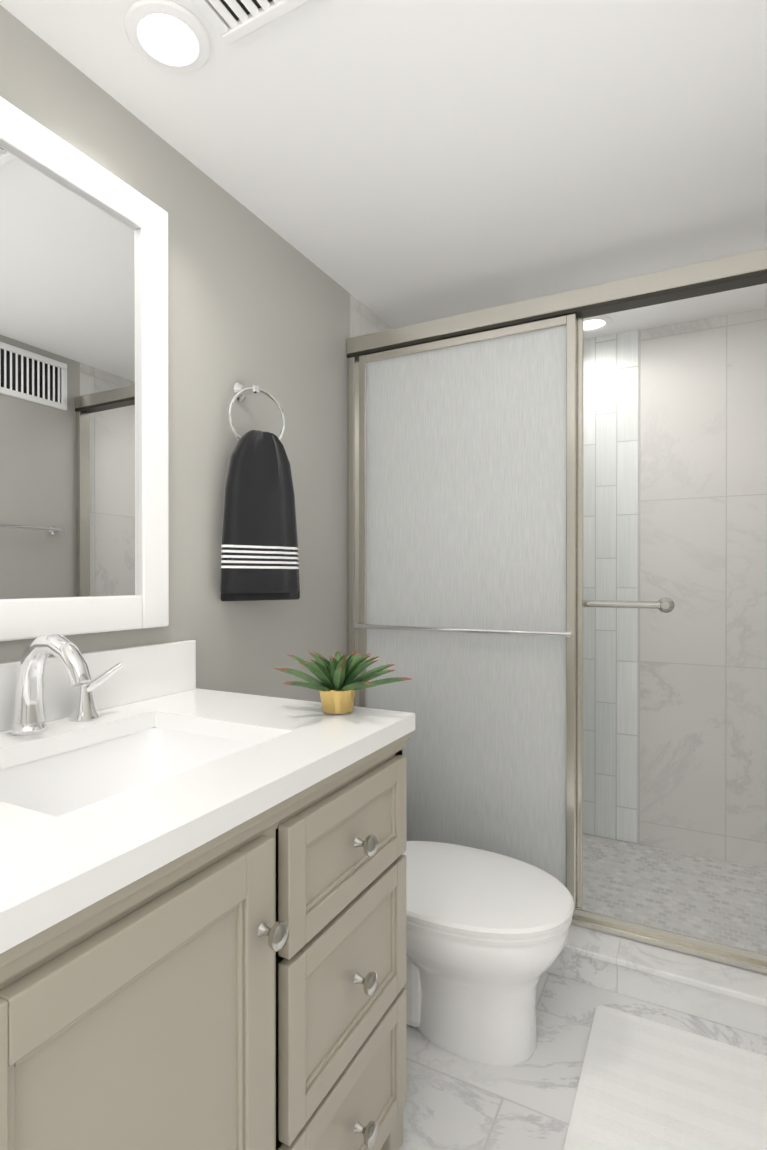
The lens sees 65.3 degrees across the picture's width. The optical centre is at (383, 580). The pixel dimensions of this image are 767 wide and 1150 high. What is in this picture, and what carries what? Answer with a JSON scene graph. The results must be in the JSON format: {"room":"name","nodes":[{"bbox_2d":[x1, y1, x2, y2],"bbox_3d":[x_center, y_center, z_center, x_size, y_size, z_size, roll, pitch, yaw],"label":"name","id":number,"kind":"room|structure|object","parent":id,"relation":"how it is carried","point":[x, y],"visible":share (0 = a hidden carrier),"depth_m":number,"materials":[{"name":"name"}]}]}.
{"room":"bathroom","nodes":[
{"label":"bathroom","id":0,"kind":"room"},
{"bbox_2d":[0,5,391,701],"bbox_3d":[-0.657,0.049,1.194,0.100,2.123,3.960,0,0,27],"label":"wall","id":1,"kind":"structure","parent":0,"point":[253,299],"depth_m":1.55,"materials":[{"name":"grey paint"}]},
{"bbox_2d":[0,96,168,640],"bbox_3d":[-0.652,-0.362,1.055,0.029,0.932,0.680,0,0,27],"label":"mirror","id":2,"kind":"object","parent":1,"relation":"attached to","point":[84,489],"visible":0.98,"depth_m":1.16,"materials":[{"name":"white mirror"}]},
{"bbox_2d":[220,382,299,600],"bbox_3d":[-0.326,-0.240,1.579,0.132,0.583,0.236,0,0,27],"label":"towel ring","id":3,"kind":"object","parent":1,"relation":"attached to","point":[259,555],"visible":1,"depth_m":1.54,"materials":[{"name":"black fabric"}]},
{"bbox_2d":[347,248,766,974],"bbox_3d":[0.551,0.081,1.784,1.498,1.854,0.152,0,0,27],"label":"shower door frame","id":4,"kind":"object","parent":1,"relation":"attached to","point":[467,602],"visible":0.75,"depth_m":1.87,"materials":[{"name":"glass"}]},
{"bbox_2d":[0,0,766,338],"bbox_3d":[0.053,-1.060,0.821,1.700,0.100,3.960,0,0,27],"label":"ceiling","id":5,"kind":"structure","parent":0,"point":[392,164],"depth_m":1.35,"materials":[{"name":"white paint"}]},
{"bbox_2d":[124,0,210,72],"bbox_3d":[-0.399,-1.006,1.112,0.152,0.010,0.152,0,0,27],"label":"recessed light","id":6,"kind":"object","parent":5,"relation":"in","point":[151,27],"visible":1,"depth_m":1.10,"materials":[{"name":"white plastic"}]},
{"bbox_2d":[190,0,310,43],"bbox_3d":[-0.241,-1.004,0.948,0.240,0.014,0.255,0,0,27],"label":"ceiling vent","id":7,"kind":"object","parent":5,"relation":"in","point":[230,21],"visible":1,"depth_m":1.05,"materials":[{"name":"white plastic"}]},
{"bbox_2d":[583,315,611,332],"bbox_3d":[0.820,-1.012,2.361,0.152,0.010,0.152,0,0,27],"label":"recessed light","id":8,"kind":"object","parent":5,"relation":"in","point":[596,323],"visible":0.67,"depth_m":2.35,"materials":[{"name":"white plastic"}]},
{"bbox_2d":[399,834,766,1149],"bbox_3d":[0.030,1.145,0.785,1.700,0.135,3.860,0,0,27],"label":"floor","id":9,"kind":"structure","parent":0,"point":[454,1102],"depth_m":1.50,"materials":[{"name":"tile"}]},
{"bbox_2d":[0,634,414,1149],"bbox_3d":[-0.393,0.601,0.914,0.624,1.022,0.892,0,0,27],"label":"bathroom vanity","id":10,"kind":"object","parent":9,"relation":"on","point":[202,919],"visible":1,"depth_m":0.79,"materials":[{"name":"beige paint"}]},
{"bbox_2d":[273,649,411,713],"bbox_3d":[-0.088,0.199,1.172,0.300,0.120,0.288,0,0,27],"label":"plant","id":11,"kind":"object","parent":10,"relation":"on","point":[337,685],"visible":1,"depth_m":1.16,"materials":[{"name":"green plant"}]},
{"bbox_2d":[402,841,573,1065],"bbox_3d":[0.065,0.764,1.566,0.833,0.690,0.424,0,0,27],"label":"toilet","id":12,"kind":"object","parent":9,"relation":"on","point":[486,935],"visible":0.35,"depth_m":1.38,"materials":[{"name":"white ceramic"}]},
{"bbox_2d":[545,924,766,1037],"bbox_3d":[0.535,1.059,1.758,1.500,0.100,0.203,0,0,27],"label":"sill","id":13,"kind":"structure","parent":9,"relation":"on","point":[720,993],"depth_m":1.57,"materials":[{"name":"stone"}]},
{"bbox_2d":[563,1005,766,1149],"bbox_3d":[0.597,1.102,1.042,0.552,0.017,0.868,0,0,27],"label":"rug","id":14,"kind":"object","parent":9,"relation":"on","point":[645,1084],"visible":0.93,"depth_m":1.28,"materials":[{"name":"white fabric"}]},
{"bbox_2d":[583,308,766,867],"bbox_3d":[0.942,0.044,2.536,1.500,2.123,0.104,0,0,27],"label":"wall","id":15,"kind":"structure","parent":0,"point":[675,511],"depth_m":2.37,"materials":[{"name":"tile"}]}
]}

